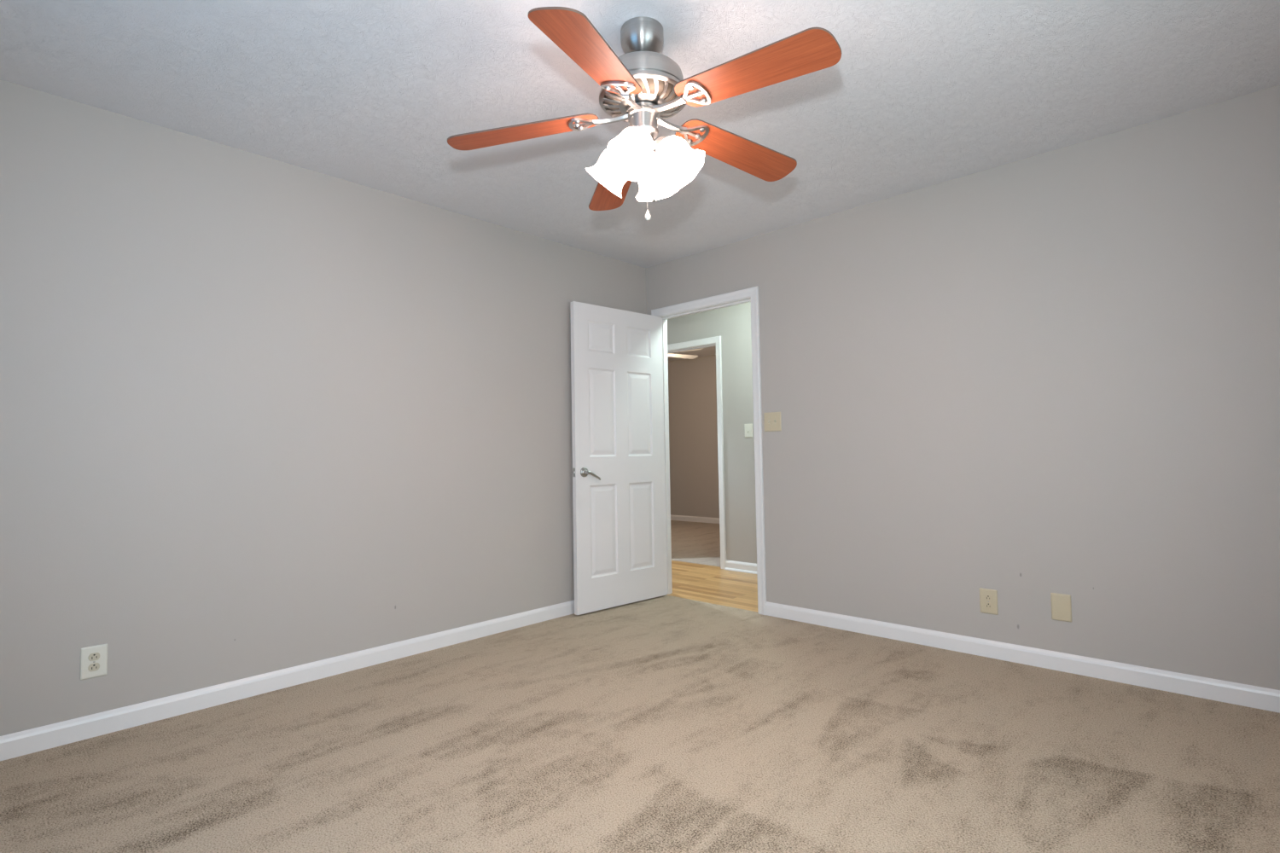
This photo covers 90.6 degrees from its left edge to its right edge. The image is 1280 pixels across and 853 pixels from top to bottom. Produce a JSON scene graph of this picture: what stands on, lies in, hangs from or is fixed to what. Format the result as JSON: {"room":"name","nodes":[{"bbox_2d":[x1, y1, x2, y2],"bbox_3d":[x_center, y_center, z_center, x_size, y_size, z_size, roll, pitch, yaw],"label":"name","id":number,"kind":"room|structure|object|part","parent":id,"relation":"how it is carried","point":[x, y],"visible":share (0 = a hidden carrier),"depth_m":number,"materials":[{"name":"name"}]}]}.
{"room":"empty bedroom","nodes":[
{"label":"empty bedroom","id":0,"kind":"room"},
{"bbox_2d":[0,79,646,736],"bbox_3d":[-1.376,-0.007,3.304,0.100,2.460,4.090,-3,-3,43],"label":"wall","id":1,"kind":"structure","parent":0,"point":[259,415],"depth_m":2.83,"materials":[{"name":"paint"}]},
{"bbox_2d":[80,644,107,680],"bbox_3d":[-2.086,0.899,2.421,0.008,0.119,0.079,-3,-3,43],"label":"wall outlet","id":2,"kind":"object","parent":1,"relation":"attached to","point":[94,659],"visible":1,"depth_m":2.42,"materials":[{"name":"beige plastic"}]},
{"bbox_2d":[87,663,99,671],"bbox_3d":[-2.084,0.919,2.419,0.002,0.029,0.034,-3,-3,43],"label":"receptacle","id":3,"kind":"object","parent":2,"relation":"attached to","point":[91,666],"depth_m":2.42,"materials":[{"name":"grey plastic"}]},
{"bbox_2d":[88,652,99,661],"bbox_3d":[-2.085,0.880,2.420,0.002,0.029,0.034,-3,-3,43],"label":"receptacle","id":4,"kind":"object","parent":2,"relation":"attached to","point":[92,656],"depth_m":2.42,"materials":[{"name":"grey plastic"}]},
{"bbox_2d":[0,599,574,761],"bbox_3d":[-1.281,1.159,3.254,0.013,0.083,3.990,-3,-3,43],"label":"baseboard","id":5,"kind":"structure","parent":1,"relation":"attached to","point":[14,745],"depth_m":2.77,"materials":[{"name":"white paint"}]},
{"bbox_2d":[0,594,1279,852],"bbox_3d":[0.054,1.127,2.005,3.670,0.001,4.010,-3,-3,43],"label":"floor","id":6,"kind":"structure","parent":0,"point":[666,724],"depth_m":2.15,"materials":[{"name":"beige carpet"}]},
{"bbox_2d":[0,0,1279,267],"bbox_3d":[-0.013,-1.336,2.079,3.870,0.050,4.138,-3,-3,43],"label":"ceiling","id":7,"kind":"structure","parent":0,"point":[920,94],"depth_m":2.40,"materials":[{"name":"white paint"}]},
{"bbox_2d":[447,6,841,220],"bbox_3d":[0.053,-0.994,2.067,1.237,0.638,1.260,-3,-3,43],"label":"ceiling fan","id":8,"kind":"object","parent":7,"relation":"hanging from","point":[642,87],"visible":1,"depth_m":2.00,"materials":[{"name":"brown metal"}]},
{"bbox_3d":[-0.391,-0.988,2.124,0.513,0.006,0.150,-7,7,5],"label":"blade","id":9,"kind":"part","parent":8,"relation":"part of","materials":[{"name":"brown wood"}]},
{"bbox_3d":[-0.126,-0.996,1.706,0.150,0.006,0.513,11,10,18],"label":"blade","id":10,"kind":"part","parent":8,"relation":"part of","materials":[{"name":"brown wood"}]},
{"bbox_3d":[-0.085,-0.863,2.112,0.154,0.121,0.154,40,10,15],"label":"lamp shade","id":11,"kind":"part","parent":8,"relation":"part of","materials":[{"name":"white glass"}]},
{"bbox_3d":[-0.091,-0.972,2.474,0.150,0.006,0.513,-11,-7,-16],"label":"blade","id":12,"kind":"part","parent":8,"relation":"part of","materials":[{"name":"brown wood"}]},
{"bbox_3d":[-0.018,-0.869,1.980,0.154,0.121,0.154,-2,-42,18],"label":"lamp shade","id":13,"kind":"part","parent":8,"relation":"part of","materials":[{"name":"white glass"}]},
{"bbox_3d":[-0.018,-0.870,1.981,0.060,0.092,0.060,-2,-42,18],"label":"bulb","id":14,"kind":"part","parent":8,"relation":"part of","materials":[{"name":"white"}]},
{"bbox_3d":[-0.004,-0.915,2.021,0.058,0.055,0.067,-3,-3,43],"label":"lamp arm","id":15,"kind":"part","parent":8,"relation":"part of","materials":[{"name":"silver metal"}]},
{"bbox_2d":[604,78,679,116],"bbox_3d":[0.011,-1.065,2.087,0.256,0.030,0.256,-3,-3,43],"label":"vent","id":16,"kind":"object","parent":8,"relation":"attached to","point":[654,91],"depth_m":2.03,"materials":[{"name":"silver metal"}]},
{"bbox_3d":[0.011,-1.068,2.088,0.292,0.049,0.292,-3,-3,43],"label":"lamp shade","id":17,"kind":"part","parent":8,"relation":"part of","materials":[{"name":"silver metal"}]},
{"bbox_3d":[0.026,-0.691,2.070,0.019,0.034,0.019,-3,-3,43],"label":"pull knob","id":18,"kind":"part","parent":8,"relation":"part of","materials":[{"name":"beige plastic"}]},
{"bbox_3d":[0.045,-0.743,2.058,0.012,0.024,0.012,-3,-3,43],"label":"pull knob","id":19,"kind":"part","parent":8,"relation":"part of","materials":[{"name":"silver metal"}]},
{"bbox_3d":[0.046,-0.862,2.178,0.154,0.121,0.154,-2,38,18],"label":"lamp shade","id":20,"kind":"part","parent":8,"relation":"part of","materials":[{"name":"white glass"}]},
{"bbox_3d":[0.073,-0.914,2.065,0.067,0.055,0.058,-3,-3,43],"label":"lamp arm","id":21,"kind":"part","parent":8,"relation":"part of","materials":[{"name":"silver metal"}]},
{"bbox_3d":[0.113,-0.869,2.047,0.154,0.121,0.154,-43,-14,12],"label":"lamp shade","id":22,"kind":"part","parent":8,"relation":"part of","materials":[{"name":"white glass"}]},
{"bbox_3d":[0.112,-0.870,2.047,0.060,0.092,0.060,-43,-14,12],"label":"bulb","id":23,"kind":"part","parent":8,"relation":"part of","materials":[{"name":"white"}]},
{"bbox_3d":[0.354,-0.999,2.302,0.513,0.006,0.150,7,-16,-32],"label":"blade","id":24,"kind":"part","parent":8,"relation":"part of","materials":[{"name":"brown wood"}]},
{"bbox_3d":[0.321,-1.020,1.824,0.513,0.006,0.150,4,-9,40],"label":"blade","id":25,"kind":"part","parent":8,"relation":"part of","materials":[{"name":"brown wood"}]},
{"bbox_2d":[667,346,715,361],"bbox_3d":[0.475,-1.108,7.878,4.800,0.050,2.742,-3,-3,43],"label":"ceiling","id":26,"kind":"structure","parent":0,"point":[709,351],"depth_m":8.99,"materials":[{"name":"white paint"}]},
{"bbox_2d":[667,348,703,359],"bbox_3d":[0.209,-0.891,7.563,1.251,0.400,1.264,-3,-3,43],"label":"ceiling fan","id":27,"kind":"object","parent":26,"relation":"hanging from","point":[673,355],"visible":0.04,"depth_m":7.80,"materials":[{"name":"white ceramic"}]},
{"bbox_3d":[0.475,-0.869,7.788,0.570,0.012,0.124,1,-15,-36],"label":"blade","id":28,"kind":"part","parent":27,"relation":"part of","materials":[{"name":"white wood"}]},
{"bbox_2d":[668,354,719,517],"bbox_3d":[1.474,0.171,8.858,4.800,2.460,0.100,-3,-3,43],"label":"wall","id":29,"kind":"structure","parent":0,"point":[692,383],"depth_m":9.43,"materials":[{"name":"paint"}]},
{"bbox_2d":[670,514,719,523],"bbox_3d":[1.455,1.337,8.770,4.800,0.083,0.013,-3,-3,43],"label":"baseboard","id":30,"kind":"structure","parent":29,"relation":"attached to","point":[682,518],"depth_m":9.37,"materials":[{"name":"white paint"}]},
{"bbox_2d":[667,302,756,564],"bbox_3d":[1.007,0.040,5.458,4.800,2.460,0.095,-3,-3,43],"label":"wall","id":31,"kind":"structure","parent":0,"point":[732,323],"depth_m":5.55,"materials":[{"name":"paint"}]},
{"bbox_2d":[667,336,726,570],"bbox_3d":[0.448,0.243,5.970,0.892,2.076,0.112,-3,-3,43],"label":"trim","id":32,"kind":"structure","parent":31,"relation":"attached to","point":[712,341],"depth_m":5.66,"materials":[{"name":"white paint"}]},
{"bbox_2d":[724,559,756,574],"bbox_3d":[1.740,1.165,4.652,2.719,0.083,0.027,-3,-3,43],"label":"baseboard","id":33,"kind":"structure","parent":31,"relation":"attached to","point":[740,567],"depth_m":5.47,"materials":[{"name":"white paint"}]},
{"bbox_2d":[744,424,752,437],"bbox_3d":[0.930,0.035,5.452,0.080,0.120,0.019,-3,-3,43],"label":"light switch","id":34,"kind":"object","parent":31,"relation":"attached to","point":[747,427],"visible":1,"depth_m":5.45,"materials":[{"name":"beige plastic"}]},
{"bbox_2d":[666,520,758,612],"bbox_3d":[0.889,1.310,6.643,6.900,0.023,3.880,-3,-3,43],"label":"floor","id":35,"kind":"structure","parent":0,"point":[712,584],"depth_m":5.40,"materials":[{"name":"brown wood"}]},
{"bbox_2d":[645,84,1279,690],"bbox_3d":[1.431,-0.046,3.530,3.870,2.460,0.095,-3,-3,43],"label":"wall","id":36,"kind":"structure","parent":0,"point":[1026,381],"depth_m":2.99,"materials":[{"name":"paint"}]},
{"bbox_2d":[570,301,666,615],"bbox_3d":[-0.133,0.201,4.378,0.818,2.030,0.149,1,-3,-42],"label":"door","id":37,"kind":"structure","parent":36,"relation":"in","point":[618,429],"depth_m":4.33,"materials":[{"name":"white paint"}]},
{"bbox_3d":[-0.430,0.298,4.103,0.010,0.058,0.023,1,-3,-42],"label":"latch plate","id":38,"kind":"part","parent":37,"relation":"part of","materials":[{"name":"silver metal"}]},
{"bbox_3d":[-0.319,0.309,4.141,0.137,0.088,0.057,1,-3,-42],"label":"handle","id":39,"kind":"part","parent":37,"relation":"part of","materials":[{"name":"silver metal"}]},
{"bbox_2d":[651,285,766,615],"bbox_3d":[0.476,0.163,4.417,0.932,2.108,0.112,-3,-3,43],"label":"trim","id":40,"kind":"structure","parent":36,"relation":"attached to","point":[751,294],"depth_m":4.17,"materials":[{"name":"white paint"}]},
{"bbox_2d":[763,412,781,431],"bbox_3d":[0.836,-0.030,4.014,0.124,0.121,0.019,-3,-3,43],"label":"light switch","id":41,"kind":"object","parent":36,"relation":"attached to","point":[772,421],"visible":1,"depth_m":4.01,"materials":[{"name":"beige plastic"}]},
{"bbox_2d":[979,587,998,615],"bbox_3d":[1.733,0.871,3.150,0.080,0.121,0.008,-3,-3,43],"label":"wall outlet","id":42,"kind":"object","parent":36,"relation":"attached to","point":[988,598],"visible":1,"depth_m":3.15,"materials":[{"name":"beige plastic"}]},
{"bbox_2d":[984,602,992,609],"bbox_3d":[1.732,0.890,3.148,0.034,0.029,0.002,-3,-3,43],"label":"receptacle","id":43,"kind":"object","parent":42,"relation":"attached to","point":[987,605],"depth_m":3.15,"materials":[{"name":"grey plastic"}]},
{"bbox_2d":[984,594,992,600],"bbox_3d":[1.731,0.851,3.149,0.034,0.029,0.002,-3,-3,43],"label":"receptacle","id":44,"kind":"object","parent":42,"relation":"attached to","point":[987,597],"depth_m":3.15,"materials":[{"name":"grey plastic"}]},
{"bbox_2d":[765,601,1279,713],"bbox_3d":[1.772,1.101,3.104,2.684,0.083,0.013,-3,-3,43],"label":"baseboard","id":45,"kind":"structure","parent":36,"relation":"attached to","point":[1256,697],"depth_m":2.95,"materials":[{"name":"white paint"}]},
{"bbox_2d":[1050,593,1071,622],"bbox_3d":[1.955,0.840,2.941,0.080,0.124,0.008,-3,-3,43],"label":"blank wall plate","id":46,"kind":"object","parent":36,"relation":"attached to","point":[1061,603],"visible":1,"depth_m":2.94,"materials":[{"name":"beige plastic"}]}
]}

